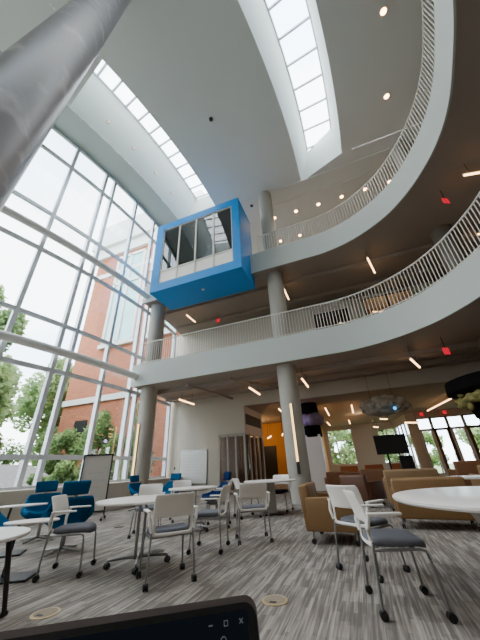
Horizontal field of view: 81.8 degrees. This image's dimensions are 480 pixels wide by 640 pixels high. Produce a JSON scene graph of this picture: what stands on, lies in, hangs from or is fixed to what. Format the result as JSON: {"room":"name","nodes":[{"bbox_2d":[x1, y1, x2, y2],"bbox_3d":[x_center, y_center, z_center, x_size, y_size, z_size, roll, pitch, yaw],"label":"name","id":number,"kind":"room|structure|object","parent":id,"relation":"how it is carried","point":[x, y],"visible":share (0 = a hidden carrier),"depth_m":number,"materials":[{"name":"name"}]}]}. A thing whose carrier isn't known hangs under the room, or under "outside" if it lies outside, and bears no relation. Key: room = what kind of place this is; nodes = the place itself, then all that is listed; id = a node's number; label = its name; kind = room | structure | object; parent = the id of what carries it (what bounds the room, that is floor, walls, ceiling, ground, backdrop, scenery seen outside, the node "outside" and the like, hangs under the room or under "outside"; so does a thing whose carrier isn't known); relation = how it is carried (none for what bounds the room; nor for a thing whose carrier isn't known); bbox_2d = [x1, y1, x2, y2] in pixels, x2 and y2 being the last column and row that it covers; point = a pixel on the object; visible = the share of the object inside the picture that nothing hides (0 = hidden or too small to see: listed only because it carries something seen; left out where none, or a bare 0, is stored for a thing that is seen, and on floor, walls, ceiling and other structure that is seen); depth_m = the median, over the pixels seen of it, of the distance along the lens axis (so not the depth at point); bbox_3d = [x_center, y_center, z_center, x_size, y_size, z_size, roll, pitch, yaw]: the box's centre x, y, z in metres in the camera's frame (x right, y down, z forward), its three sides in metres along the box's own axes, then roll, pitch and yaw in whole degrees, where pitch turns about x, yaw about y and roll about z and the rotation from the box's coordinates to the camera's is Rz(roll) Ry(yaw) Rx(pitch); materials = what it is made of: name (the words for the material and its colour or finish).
{"room":"building atrium lounge","nodes":[
{"label":"building atrium lounge","id":0,"kind":"room"},
{"bbox_2d":[0,477,182,520],"bbox_3d":[-9.103,4.051,5.145,3.540,0.980,22.087,-23,-34,33],"label":"wall","id":1,"kind":"structure","parent":0,"point":[116,489],"depth_m":7.35,"materials":[{"name":"paint"}]},
{"bbox_2d":[0,126,80,359],"bbox_3d":[-7.804,-1.998,9.256,0.180,14.800,1.616,-19,-32,28],"label":"window","id":2,"kind":"structure","parent":1,"relation":"in","point":[39,247],"depth_m":10.19,"materials":[{"name":"metal"}]},
{"bbox_2d":[0,149,109,490],"bbox_3d":[-6.957,-1.427,10.403,0.180,14.800,1.616,-17,-31,25],"label":"window","id":3,"kind":"structure","parent":1,"relation":"in","point":[24,458],"depth_m":9.67,"materials":[{"name":"metal"}]},
{"bbox_2d":[21,175,117,488],"bbox_3d":[-6.426,-1.037,11.184,0.195,14.800,0.593,-13,-30,18],"label":"window","id":4,"kind":"structure","parent":1,"relation":"in","point":[42,458],"depth_m":10.03,"materials":[{"name":"metal"}]},
{"bbox_2d":[47,182,137,485],"bbox_3d":[-5.975,-0.639,11.972,0.180,14.800,1.575,-14,-30,21],"label":"window","id":5,"kind":"structure","parent":1,"relation":"in","point":[108,342],"depth_m":11.58,"materials":[{"name":"metal"}]},
{"bbox_2d":[104,203,155,481],"bbox_3d":[-5.340,-0.016,13.198,0.181,14.800,1.617,-13,-30,18],"label":"window","id":6,"kind":"structure","parent":1,"relation":"in","point":[128,390],"depth_m":12.93,"materials":[{"name":"metal"}]},
{"bbox_2d":[119,222,159,481],"bbox_3d":[-4.977,0.407,14.025,0.184,14.800,0.537,-13,-30,18],"label":"window","id":7,"kind":"structure","parent":1,"relation":"in","point":[126,458],"depth_m":12.41,"materials":[{"name":"metal"}]},
{"bbox_2d":[127,311,164,480],"bbox_3d":[-4.629,0.832,14.854,0.180,14.800,1.616,-10,-29,13],"label":"window","id":8,"kind":"structure","parent":1,"relation":"in","point":[139,393],"depth_m":13.34,"materials":[{"name":"metal"}]},
{"bbox_2d":[150,324,176,478],"bbox_3d":[-4.199,1.498,16.144,0.180,14.800,1.575,-8,-29,10],"label":"window","id":9,"kind":"structure","parent":1,"relation":"in","point":[168,413],"depth_m":14.49,"materials":[{"name":"metal"}]},
{"bbox_2d":[0,50,214,225],"bbox_3d":[-8.763,-8.954,12.184,9.251,1.700,24.415,-16,-31,24],"label":"ceiling","id":10,"kind":"structure","parent":0,"point":[95,103],"depth_m":13.44,"materials":[{"name":"white paint"}]},
{"bbox_2d":[93,63,207,199],"bbox_3d":[-3.688,-9.155,14.006,1.803,0.111,7.734,-16,-31,24],"label":"window","id":11,"kind":"structure","parent":10,"relation":"attached to","point":[104,66],"depth_m":13.43,"materials":[{"name":"white metal"}]},
{"bbox_2d":[0,0,434,253],"bbox_3d":[-2.607,-10.997,7.094,24.221,0.001,32.698,-13,-30,18],"label":"ceiling","id":12,"kind":"structure","parent":0,"point":[188,63],"depth_m":10.90,"materials":[{"name":"grey paint"}]},
{"bbox_2d":[241,138,415,203],"bbox_3d":[6.077,-7.936,13.581,13.000,0.060,0.060,-13,-30,18],"label":"trim","id":13,"kind":"structure","parent":12,"relation":"attached to","point":[415,138],"depth_m":14.09,"materials":[{"name":"grey paint"}]},
{"bbox_2d":[273,163,394,206],"bbox_3d":[6.940,-7.650,14.196,11.900,0.060,0.060,-13,-30,18],"label":"trim","id":14,"kind":"structure","parent":12,"relation":"attached to","point":[394,163],"depth_m":14.82,"materials":[{"name":"grey paint"}]},
{"bbox_2d":[0,484,479,639],"bbox_3d":[0.484,5.887,8.625,26.100,0.200,33.600,-13,-30,18],"label":"floor","id":15,"kind":"structure","parent":0,"point":[326,602],"depth_m":3.06,"materials":[{"name":"carpet"}]},
{"bbox_2d":[0,527,30,617],"bbox_3d":[-2.563,2.259,2.391,1.100,0.600,1.100,-3,-28,0],"label":"round table","id":16,"kind":"object","parent":15,"relation":"on","point":[7,534],"visible":1,"depth_m":2.54,"materials":[{"name":"white laminate"}]},
{"bbox_2d":[0,503,47,557],"bbox_3d":[-3.645,3.414,4.526,0.720,0.660,0.400,7,-30,-18],"label":"side table","id":17,"kind":"object","parent":15,"relation":"on","point":[14,552],"visible":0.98,"depth_m":4.52,"materials":[{"name":"white laminate"}]},
{"bbox_2d":[0,518,59,584],"bbox_3d":[-2.671,2.845,3.449,0.640,0.570,0.400,2,-28,-9],"label":"side table","id":18,"kind":"object","parent":15,"relation":"on","point":[16,577],"visible":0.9,"depth_m":3.41,"materials":[{"name":"white laminate"}]},
{"bbox_2d":[20,480,61,543],"bbox_3d":[-3.923,3.782,5.537,0.772,0.976,0.692,19,-35,-35],"label":"lounge chair","id":19,"kind":"object","parent":15,"relation":"on","point":[31,512],"visible":0.66,"depth_m":5.63,"materials":[{"name":"blue fabric"}]},
{"bbox_2d":[29,607,60,619],"bbox_3d":[-1.708,2.575,2.436,0.236,0.011,0.236,-13,-30,18],"label":"floor outlet","id":20,"kind":"object","parent":15,"relation":"on","point":[45,613],"visible":1,"depth_m":2.42,"materials":[{"name":"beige metal"}]},
{"bbox_2d":[32,494,96,582],"bbox_3d":[-2.203,2.767,3.621,0.597,0.828,0.602,2,-28,-8],"label":"chair","id":21,"kind":"object","parent":15,"relation":"on","point":[60,504],"visible":1,"depth_m":3.54,"materials":[{"name":"plastic"}]},
{"bbox_2d":[0,0,130,211],"bbox_3d":[-2.760,-4.381,4.438,0.698,14.339,2.535,15,-33,-30],"label":"column","id":22,"kind":"structure","parent":15,"relation":"on","point":[42,70],"depth_m":3.19,"materials":[{"name":"concrete"}]},
{"bbox_2d":[41,480,94,557],"bbox_3d":[-2.827,3.223,4.586,0.772,0.976,0.692,15,-33,-30],"label":"lounge chair","id":23,"kind":"object","parent":15,"relation":"on","point":[75,488],"visible":0.73,"depth_m":4.49,"materials":[{"name":"blue fabric"}]},
{"bbox_2d":[77,454,113,520],"bbox_3d":[-4.029,4.564,7.620,0.800,1.569,0.548,4,-29,-12],"label":"whiteboard","id":24,"kind":"object","parent":15,"relation":"on","point":[96,468],"visible":0.56,"depth_m":7.73,"materials":[{"name":"metal"}]},
{"bbox_2d":[95,494,169,574],"bbox_3d":[-1.335,2.839,3.736,1.240,0.734,1.240,-18,-32,26],"label":"round table","id":25,"kind":"object","parent":15,"relation":"on","point":[141,500],"visible":0.82,"depth_m":3.63,"materials":[{"name":"white laminate"}]},
{"bbox_2d":[128,475,141,510],"bbox_3d":[-3.283,5.620,9.046,0.692,0.976,0.772,-12,-30,18],"label":"lounge chair","id":26,"kind":"object","parent":15,"relation":"on","point":[134,487],"visible":0.51,"depth_m":9.15,"materials":[{"name":"blue fabric"}]},
{"bbox_2d":[130,386,157,483],"bbox_3d":[-4.041,5.041,11.632,0.720,4.500,0.720,-13,-30,18],"label":"column","id":27,"kind":"structure","parent":15,"relation":"on","point":[148,396],"depth_m":11.53,"materials":[{"name":"concrete"}]},
{"bbox_2d":[131,423,139,475],"bbox_3d":[-4.186,5.372,11.069,0.090,2.340,0.060,-13,-30,18],"label":"light","id":28,"kind":"object","parent":27,"relation":"attached to","point":[138,426],"visible":0.64,"depth_m":11.13,"materials":[{"name":"plastic"}]},
{"bbox_2d":[127,484,164,538],"bbox_3d":[-1.828,3.754,5.508,0.602,0.828,0.597,2,-28,-9],"label":"chair","id":29,"kind":"object","parent":15,"relation":"on","point":[146,489],"visible":0.6,"depth_m":5.80,"materials":[{"name":"white plastic"}]},
{"bbox_2d":[136,492,198,591],"bbox_3d":[-0.831,2.496,3.237,0.602,0.828,0.597,11,-31,-24],"label":"chair","id":30,"kind":"object","parent":15,"relation":"on","point":[177,504],"visible":1,"depth_m":3.15,"materials":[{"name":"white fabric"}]},
{"bbox_2d":[162,473,181,493],"bbox_3d":[-2.279,5.615,9.127,0.772,0.976,0.692,-12,-30,18],"label":"lounge chair","id":31,"kind":"object","parent":15,"relation":"on","point":[174,476],"visible":0.41,"depth_m":9.40,"materials":[{"name":"blue fabric"}]},
{"bbox_2d":[169,480,193,522],"bbox_3d":[-1.419,4.463,6.875,0.602,0.828,0.597,7,-30,-18],"label":"chair","id":32,"kind":"object","parent":15,"relation":"on","point":[180,483],"visible":0.45,"depth_m":7.22,"materials":[{"name":"white plastic"}]},
{"bbox_2d":[169,486,216,531],"bbox_3d":[-0.967,3.833,5.634,1.000,0.734,1.000,4,-29,-13],"label":"round table","id":33,"kind":"object","parent":15,"relation":"on","point":[189,488],"visible":0.76,"depth_m":5.57,"materials":[{"name":"white laminate"}]},
{"bbox_2d":[186,484,229,554],"bbox_3d":[-0.441,3.054,4.319,0.597,0.828,0.602,-7,-28,7],"label":"chair","id":34,"kind":"object","parent":15,"relation":"on","point":[216,513],"visible":0.95,"depth_m":4.21,"materials":[{"name":"white plastic"}]},
{"bbox_2d":[202,472,231,519],"bbox_3d":[-0.547,4.375,6.956,0.692,0.976,0.772,10,-30,-22],"label":"lounge chair","id":35,"kind":"object","parent":15,"relation":"on","point":[227,475],"visible":0.41,"depth_m":7.11,"materials":[{"name":"blue fabric"}]},
{"bbox_2d":[203,480,232,529],"bbox_3d":[-0.440,3.907,5.921,0.597,0.828,0.602,-3,-28,0],"label":"chair","id":36,"kind":"object","parent":15,"relation":"on","point":[209,502],"visible":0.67,"depth_m":5.77,"materials":[{"name":"white plastic"}]},
{"bbox_2d":[232,478,261,519],"bbox_3d":[0.129,4.368,6.838,0.597,0.828,0.602,7,-30,-18],"label":"chair","id":37,"kind":"object","parent":15,"relation":"on","point":[236,481],"visible":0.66,"depth_m":6.82,"materials":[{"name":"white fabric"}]},
{"bbox_2d":[234,482,273,544],"bbox_3d":[0.209,3.220,4.691,0.602,0.828,0.597,1,-28,-6],"label":"chair","id":38,"kind":"object","parent":15,"relation":"on","point":[256,490],"visible":1,"depth_m":4.61,"materials":[{"name":"white plastic"}]},
{"bbox_2d":[244,479,295,515],"bbox_3d":[0.798,4.524,7.090,1.360,0.735,1.360,-3,-28,0],"label":"round table","id":39,"kind":"object","parent":15,"relation":"on","point":[270,483],"visible":0.96,"depth_m":6.96,"materials":[{"name":"white laminate"}]},
{"bbox_2d":[262,595,287,606],"bbox_3d":[0.310,2.497,2.471,0.236,0.011,0.236,-13,-30,18],"label":"floor outlet","id":40,"kind":"object","parent":15,"relation":"on","point":[270,600],"visible":1,"depth_m":2.45,"materials":[{"name":"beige metal"}]},
{"bbox_2d":[273,475,293,512],"bbox_3d":[1.081,4.699,7.545,0.602,0.828,0.597,-15,-30,22],"label":"chair","id":41,"kind":"object","parent":15,"relation":"on","point":[277,491],"visible":0.66,"depth_m":7.64,"materials":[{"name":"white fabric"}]},
{"bbox_2d":[276,363,311,504],"bbox_3d":[1.859,3.710,9.665,0.720,4.500,0.720,-13,-30,18],"label":"column","id":42,"kind":"structure","parent":15,"relation":"on","point":[286,373],"depth_m":9.37,"materials":[{"name":"concrete"}]},
{"bbox_2d":[289,403,300,473],"bbox_3d":[1.808,3.854,9.155,0.090,2.170,0.060,-13,-30,18],"label":"light","id":43,"kind":"object","parent":42,"relation":"attached to","point":[290,404],"visible":1,"depth_m":9.08,"materials":[{"name":"metal"}]},
{"bbox_2d":[301,402,327,490],"bbox_3d":[3.600,5.983,13.346,1.283,3.800,1.322,-13,-30,18],"label":"column","id":44,"kind":"structure","parent":15,"relation":"on","point":[313,421],"depth_m":13.08,"materials":[{"name":"paint"}]},
{"bbox_2d":[298,482,360,545],"bbox_3d":[1.492,3.108,4.536,0.845,0.772,0.840,-14,-30,19],"label":"armchair","id":45,"kind":"object","parent":15,"relation":"on","point":[315,507],"visible":0.71,"depth_m":4.24,"materials":[{"name":"brown leather"}]},
{"bbox_2d":[324,471,349,491],"bbox_3d":[3.292,5.490,9.211,0.840,0.810,0.845,-8,-28,9],"label":"armchair","id":46,"kind":"object","parent":15,"relation":"on","point":[332,478],"visible":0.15,"depth_m":8.99,"materials":[{"name":"brown leather"}]},
{"bbox_2d":[339,474,385,507],"bbox_3d":[3.371,4.689,7.657,0.845,0.756,0.840,18,-35,-34],"label":"armchair","id":47,"kind":"object","parent":15,"relation":"on","point":[369,490],"visible":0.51,"depth_m":7.37,"materials":[{"name":"brown leather"}]},
{"bbox_2d":[326,485,409,582],"bbox_3d":[1.408,2.375,3.212,0.597,0.828,0.602,14,-32,-29],"label":"chair","id":48,"kind":"object","parent":15,"relation":"on","point":[337,496],"visible":0.78,"depth_m":3.17,"materials":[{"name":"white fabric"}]},
{"bbox_2d":[360,469,385,492],"bbox_3d":[4.577,5.443,9.264,0.840,0.833,0.845,-18,-32,27],"label":"armchair","id":49,"kind":"object","parent":15,"relation":"on","point":[371,474],"visible":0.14,"depth_m":9.05,"materials":[{"name":"brown leather"}]},
{"bbox_2d":[373,434,415,468],"bbox_3d":[5.906,5.389,10.470,1.170,1.948,0.650,-12,-29,16],"label":"display screen","id":50,"kind":"object","parent":15,"relation":"on","point":[394,443],"visible":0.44,"depth_m":10.65,"materials":[{"name":"black plastic"}]},
{"bbox_2d":[343,488,457,623],"bbox_3d":[1.314,1.982,2.465,0.597,0.828,0.602,-7,-28,8],"label":"chair","id":51,"kind":"object","parent":15,"relation":"on","point":[387,537],"visible":1,"depth_m":2.33,"materials":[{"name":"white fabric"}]},
{"bbox_2d":[383,468,439,511],"bbox_3d":[4.136,4.035,6.613,1.220,0.864,0.845,-14,-30,20],"label":"loveseat","id":52,"kind":"object","parent":15,"relation":"on","point":[418,472],"visible":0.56,"depth_m":6.46,"materials":[{"name":"brown leather"}]},
{"bbox_2d":[390,476,479,531],"bbox_3d":[3.459,3.267,5.012,1.220,0.772,0.845,-16,-31,23],"label":"loveseat","id":53,"kind":"object","parent":15,"relation":"on","point":[404,483],"visible":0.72,"depth_m":4.77,"materials":[{"name":"brown leather"}]},
{"bbox_2d":[392,486,479,523],"bbox_3d":[2.546,1.948,2.388,2.040,0.758,2.040,-18,-32,26],"label":"round table","id":54,"kind":"object","parent":15,"relation":"on","point":[466,498],"visible":1,"depth_m":2.53,"materials":[{"name":"white laminate"}]},
{"bbox_2d":[448,460,479,485],"bbox_3d":[6.984,4.642,8.109,1.220,0.957,0.845,-13,-30,18],"label":"loveseat","id":55,"kind":"object","parent":15,"relation":"on","point":[462,468],"visible":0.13,"depth_m":8.01,"materials":[{"name":"brown leather"}]},
{"bbox_3d":[-0.104,0.693,-0.213,0.500,0.706,0.440,4,-29,-13],"label":"pedestal table","id":56,"kind":"object","parent":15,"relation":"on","visible":0},
{"bbox_2d":[0,595,259,639],"bbox_3d":[-0.103,0.349,0.126,0.325,0.218,0.299,4,-29,-13],"label":"laptop","id":57,"kind":"object","parent":56,"relation":"on","point":[235,617],"visible":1,"depth_m":0.30,"materials":[{"name":"black plastic"}]},
{"bbox_2d":[221,434,260,489],"bbox_3d":[-0.650,7.816,16.402,4.180,3.800,0.250,-13,-30,18],"label":"wall","id":58,"kind":"structure","parent":0,"point":[240,443],"depth_m":16.14,"materials":[{"name":"brown wood"}]},
{"bbox_2d":[238,0,341,179],"bbox_3d":[-3.943,-12.916,5.182,4.622,1.700,26.294,-26,-36,36],"label":"skylight well","id":59,"kind":"structure","parent":0,"point":[328,147],"depth_m":11.53,"materials":[{"name":"white paint"}]},
{"bbox_2d":[264,0,330,150],"bbox_3d":[-3.738,-13.710,5.449,3.887,0.111,26.353,-26,-36,36],"label":"window","id":60,"kind":"structure","parent":59,"relation":"attached to","point":[277,2],"depth_m":11.51,"materials":[{"name":"white metal"}]},
{"bbox_2d":[262,422,329,474],"bbox_3d":[3.036,10.516,21.803,6.750,3.800,6.000,-13,-30,18],"label":"wall","id":61,"kind":"structure","parent":0,"point":[276,439],"depth_m":19.54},
{"bbox_2d":[264,446,277,478],"bbox_3d":[2.099,9.851,18.875,0.900,2.300,0.100,-13,-30,18],"label":"door","id":62,"kind":"structure","parent":61,"relation":"in","point":[271,468],"depth_m":18.90,"materials":[{"name":"wood"}]},
{"bbox_2d":[130,247,479,402],"bbox_3d":[1.353,-1.884,4.760,18.843,1.000,21.317,-13,-30,18],"label":"balcony","id":63,"kind":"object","parent":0,"point":[449,310],"depth_m":9.75,"materials":[{"name":"paint"}]},
{"bbox_2d":[0,330,137,379],"bbox_3d":[-10.277,-0.629,5.938,2.042,0.280,18.252,-26,-36,37],"label":"tube","id":64,"kind":"object","parent":63,"relation":"attached to","point":[4,335],"visible":1,"depth_m":9.51,"materials":[{"name":"metal"}]},
{"bbox_2d":[145,303,165,362],"bbox_3d":[-4.246,0.786,13.898,0.720,3.550,0.720,-13,-30,18],"label":"column","id":65,"kind":"structure","parent":63,"relation":"on","point":[157,316],"depth_m":13.75,"materials":[{"name":"paint"}]},
{"bbox_2d":[267,271,290,337],"bbox_3d":[1.655,-0.545,11.932,0.720,3.550,0.720,-13,-30,18],"label":"column","id":66,"kind":"structure","parent":63,"relation":"on","point":[277,299],"depth_m":11.73,"materials":[{"name":"paint"}]},
{"bbox_2d":[138,192,479,364],"bbox_3d":[1.663,-1.578,7.593,7.818,1.096,16.145,7,-30,-18],"label":"balcony railing","id":67,"kind":"object","parent":63,"relation":"on","point":[478,195],"visible":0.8,"depth_m":9.91,"materials":[{"name":"metal"}]},
{"bbox_2d":[157,341,479,402],"bbox_3d":[4.484,1.968,11.071,18.450,0.190,1.800,-13,-30,18],"label":"trim","id":68,"kind":"structure","parent":63,"relation":"attached to","point":[473,345],"depth_m":10.99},
{"bbox_2d":[359,372,410,416],"bbox_3d":[5.566,2.815,10.951,1.787,1.869,1.180,-20,-33,30],"label":"cloud","id":69,"kind":"object","parent":63,"relation":"hanging from","point":[382,405],"visible":1,"depth_m":10.36,"materials":[{"name":"metal"}]},
{"bbox_2d":[430,224,467,273],"bbox_3d":[7.814,-1.935,9.879,0.720,3.550,0.720,-13,-30,18],"label":"column","id":70,"kind":"structure","parent":63,"relation":"on","point":[439,232],"depth_m":10.07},
{"bbox_2d":[444,371,479,418],"bbox_3d":[7.800,1.554,8.284,3.040,2.400,3.040,-13,-30,18],"label":"pendant lamp","id":71,"kind":"object","parent":63,"relation":"hanging from","point":[465,389],"visible":1,"depth_m":7.91,"materials":[{"name":"black fabric"}]},
{"bbox_2d":[175,280,438,356],"bbox_3d":[4.836,0.687,14.531,19.500,3.550,0.200,-13,-30,18],"label":"wall","id":72,"kind":"structure","parent":0,"point":[178,346],"depth_m":16.04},
{"bbox_2d":[142,0,479,335],"bbox_3d":[1.465,-5.303,7.666,19.003,1.050,23.317,-13,-30,18],"label":"floor","id":73,"kind":"structure","parent":0,"point":[403,216],"depth_m":9.92,"materials":[{"name":"paint"}]},
{"bbox_2d":[1,205,148,298],"bbox_3d":[-10.458,-4.386,7.939,2.042,0.280,18.252,-26,-36,37],"label":"tube","id":74,"kind":"object","parent":73,"relation":"attached to","point":[5,210],"visible":0.98,"depth_m":10.88,"materials":[{"name":"metal"}]},
{"bbox_2d":[149,197,254,309],"bbox_3d":[-1.797,-3.137,13.535,4.510,4.180,1.700,-13,-30,18],"label":"pod","id":75,"kind":"object","parent":73,"relation":"attached to","point":[204,255],"visible":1,"depth_m":12.69,"materials":[{"name":"paint"}]},
{"bbox_2d":[258,190,277,249],"bbox_3d":[1.447,-4.866,14.233,0.720,4.550,0.720,-13,-30,18],"label":"column","id":76,"kind":"structure","parent":73,"relation":"on","point":[267,219],"depth_m":14.06,"materials":[{"name":"concrete"}]},
{"bbox_2d":[165,231,479,331],"bbox_3d":[4.420,-1.739,13.388,18.450,0.170,2.150,-13,-30,18],"label":"ceiling","id":77,"kind":"structure","parent":73,"relation":"attached to","point":[420,250],"depth_m":13.50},
{"bbox_2d":[257,0,434,252],"bbox_3d":[3.086,-6.698,7.478,4.868,1.096,12.930,-3,-28,0],"label":"balcony railing","id":78,"kind":"object","parent":73,"relation":"on","point":[424,21],"visible":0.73,"depth_m":9.30,"materials":[{"name":"metal"}]},
{"bbox_2d":[389,140,409,169],"bbox_3d":[7.607,-6.255,12.181,0.720,4.550,0.720,-13,-30,18],"label":"column","id":79,"kind":"structure","parent":73,"relation":"on","point":[401,141],"depth_m":12.70,"materials":[{"name":"concrete"}]},
{"bbox_2d":[166,361,479,494],"bbox_3d":[5.513,5.227,12.844,19.100,4.500,2.850,-13,-30,18],"label":"wall","id":80,"kind":"structure","parent":0,"point":[198,426],"depth_m":13.81,"materials":[{"name":"paint"}]},
{"bbox_2d":[179,449,207,484],"bbox_3d":[-2.308,7.207,13.587,1.560,1.490,0.040,-13,-30,18],"label":"whiteboard","id":81,"kind":"object","parent":80,"relation":"attached to","point":[192,463],"visible":1,"depth_m":13.59,"materials":[{"name":"silver metal"}]},
{"bbox_2d":[186,377,278,399],"bbox_3d":[0.081,3.052,12.432,3.704,0.125,3.445,-13,-30,18],"label":"trim","id":82,"kind":"structure","parent":80,"relation":"attached to","point":[230,378],"depth_m":12.13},
{"bbox_2d":[218,433,265,494],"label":"window","id":83,"kind":"structure","parent":80,"relation":"in","point":[254,459],"depth_m":13.59,"materials":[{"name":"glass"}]},
{"bbox_2d":[245,413,260,428],"bbox_3d":[0.731,5.421,14.799,0.045,0.500,2.400,-13,-30,18],"label":"air vent","id":84,"kind":"object","parent":80,"relation":"in","point":[250,420],"visible":1,"depth_m":14.64,"materials":[{"name":"black metal"}]},
{"bbox_2d":[245,381,458,427],"bbox_3d":[7.438,6.003,17.933,19.400,0.150,13.150,-13,-30,18],"label":"ceiling","id":85,"kind":"structure","parent":0,"point":[339,409],"depth_m":15.12,"materials":[{"name":"paint"}]},
{"bbox_2d":[322,422,399,471],"bbox_3d":[9.725,10.475,22.331,5.650,3.800,0.200,-13,-30,18],"label":"wall","id":86,"kind":"structure","parent":0,"point":[362,434],"depth_m":22.38,"materials":[{"name":"paint"}]},
{"bbox_2d":[327,429,357,464],"bbox_3d":[8.435,10.476,22.909,1.960,2.610,0.080,-13,-30,18],"label":"window","id":87,"kind":"structure","parent":86,"relation":"in","point":[347,429],"depth_m":22.84,"materials":[{"name":"paint"}]},
{"bbox_2d":[315,297,412,329],"bbox_3d":[6.682,0.701,14.724,5.600,3.350,1.500,-13,-30,18],"label":"wall","id":88,"kind":"structure","parent":0,"point":[322,322],"depth_m":16.28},
{"bbox_2d":[391,414,420,467],"bbox_3d":[11.803,8.918,19.595,0.160,3.800,4.137,-9,-29,11],"label":"wall","id":89,"kind":"structure","parent":0,"point":[400,420],"depth_m":19.66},
{"bbox_2d":[394,423,417,467],"bbox_3d":[11.803,8.918,19.595,0.100,2.800,3.597,-9,-29,11],"label":"window","id":90,"kind":"structure","parent":89,"relation":"in","point":[407,434],"depth_m":19.16,"materials":[{"name":"paint"}]},
{"bbox_2d":[405,409,472,467],"bbox_3d":[14.192,7.354,16.873,6.380,3.800,0.250,-13,-30,18],"label":"door frame","id":91,"kind":"structure","parent":89,"relation":"in","point":[420,449],"depth_m":17.84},
{"bbox_2d":[415,418,448,476],"bbox_3d":[12.090,7.998,17.490,0.830,3.420,0.145,-13,-30,18],"label":"door","id":92,"kind":"structure","parent":91,"relation":"attached to","point":[440,456],"depth_m":17.42,"materials":[{"name":"paint"}]},
{"bbox_2d":[430,416,461,475],"bbox_3d":[12.893,7.817,17.222,0.900,3.420,0.145,-13,-30,18],"label":"door","id":93,"kind":"structure","parent":91,"relation":"attached to","point":[447,428],"depth_m":17.30,"materials":[{"name":"brown wood"}]},
{"bbox_2d":[445,415,478,460],"bbox_3d":[13.728,7.629,16.944,0.900,3.420,0.145,-13,-30,18],"label":"door","id":94,"kind":"structure","parent":91,"relation":"attached to","point":[464,427],"depth_m":17.08,"materials":[{"name":"paint"}]},
{"bbox_2d":[462,414,479,459],"bbox_3d":[14.563,7.440,16.666,0.900,3.420,0.145,-13,-30,18],"label":"door","id":95,"kind":"structure","parent":91,"relation":"attached to","point":[470,426],"depth_m":17.04,"materials":[{"name":"brown wood"}]},
{"label":"outside","id":96,"kind":"structure","parent":0,"visible":0},
{"bbox_2d":[0,465,47,487],"bbox_3d":[-14.347,3.687,4.914,6.800,2.050,24.600,-13,-30,18],"label":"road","id":97,"kind":"structure","parent":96,"point":[8,473],"depth_m":14.32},
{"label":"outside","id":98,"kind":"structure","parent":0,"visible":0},
{"bbox_2d":[415,463,454,472],"bbox_3d":[-4.582,14.953,24.646,150.000,0.290,130.000,-13,-30,18],"label":"ground","id":99,"kind":"structure","parent":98,"point":[451,465],"depth_m":42.27,"materials":[{"name":"green plant"}]},
{"bbox_2d":[0,354,23,449],"bbox_3d":[-20.009,7.623,20.148,5.476,9.816,8.679,18,-34,-34],"label":"leafy tree","id":100,"kind":"object","parent":99,"relation":"on","point":[9,377],"visible":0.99,"depth_m":20.63,"materials":[{"name":"green plant"}]},
{"bbox_2d":[0,284,29,352],"bbox_3d":[-16.035,2.850,14.364,5.958,12.463,5.670,13,-32,-27],"label":"leafy tree","id":101,"kind":"object","parent":99,"relation":"on","point":[20,324],"visible":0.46,"depth_m":17.27,"materials":[{"name":"green plant"}]},
{"bbox_2d":[0,438,31,464],"bbox_3d":[-18.846,11.762,22.110,5.188,4.248,2.794,-25,-35,36],"label":"shrub","id":102,"kind":"object","parent":99,"relation":"on","point":[13,450],"visible":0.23,"depth_m":22.02,"materials":[{"name":"green plant"}]},
{"bbox_2d":[9,357,73,467],"bbox_3d":[-20.291,10.683,29.522,8.074,13.249,7.705,-13,-30,18],"label":"leafy tree","id":103,"kind":"object","parent":99,"relation":"on","point":[27,403],"visible":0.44,"depth_m":28.42,"materials":[{"name":"green plant"}]},
{"bbox_2d":[25,460,79,485],"bbox_3d":[-8.637,7.673,12.986,2.572,2.024,1.755,-13,-30,18],"label":"shrub","id":104,"kind":"object","parent":99,"relation":"on","point":[64,470],"visible":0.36,"depth_m":12.92,"materials":[{"name":"green plant"}]},
{"bbox_2d":[44,427,84,475],"bbox_3d":[-11.544,9.343,18.109,4.199,4.375,1.738,-10,-29,13],"label":"shrub","id":105,"kind":"object","parent":99,"relation":"on","point":[67,441],"visible":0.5,"depth_m":18.27,"materials":[{"name":"green plant"}]},
{"bbox_2d":[74,409,125,479],"bbox_3d":[-8.210,7.748,16.465,3.347,5.180,1.957,-13,-30,18],"label":"shrub","id":106,"kind":"object","parent":99,"relation":"on","point":[103,431],"visible":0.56,"depth_m":16.75,"materials":[{"name":"green plant"}]},
{"bbox_2d":[53,189,203,476],"bbox_3d":[-7.279,2.587,29.939,13.900,26.900,13.700,-13,-30,18],"label":"brick building","id":107,"kind":"structure","parent":99,"relation":"on","point":[78,404],"depth_m":24.63,"materials":[{"name":"brick"}]},
{"bbox_2d":[119,401,154,478],"bbox_3d":[-5.689,6.964,15.687,1.685,5.558,2.141,15,-33,-29],"label":"shrub","id":108,"kind":"object","parent":99,"relation":"on","point":[136,416],"visible":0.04,"depth_m":15.49,"materials":[{"name":"green plant"}]},
{"bbox_2d":[328,430,356,463],"bbox_3d":[9.997,12.014,27.607,4.298,6.536,4.732,0,-28,-6],"label":"leafy tree","id":109,"kind":"object","parent":99,"relation":"on","point":[350,457],"visible":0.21,"depth_m":26.23,"materials":[{"name":"green plant"}]},
{"bbox_2d":[378,427,411,461],"bbox_3d":[13.364,11.006,25.870,4.175,6.395,3.831,-16,-31,23],"label":"leafy tree","id":110,"kind":"object","parent":99,"relation":"on","point":[389,431],"visible":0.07,"depth_m":24.83,"materials":[{"name":"green plant"}]},
{"bbox_2d":[406,431,449,472],"bbox_3d":[16.806,11.598,24.458,2.918,3.733,2.894,15,-33,-30],"label":"leafy tree","id":111,"kind":"object","parent":99,"relation":"on","point":[428,437],"visible":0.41,"depth_m":23.98,"materials":[{"name":"green plant"}]},
{"bbox_2d":[455,423,479,450],"bbox_3d":[20.120,9.890,22.335,4.052,4.470,3.187,-2,-28,-1],"label":"leafy tree","id":112,"kind":"object","parent":99,"relation":"on","point":[475,431],"visible":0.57,"depth_m":22.78,"materials":[{"name":"green plant"}]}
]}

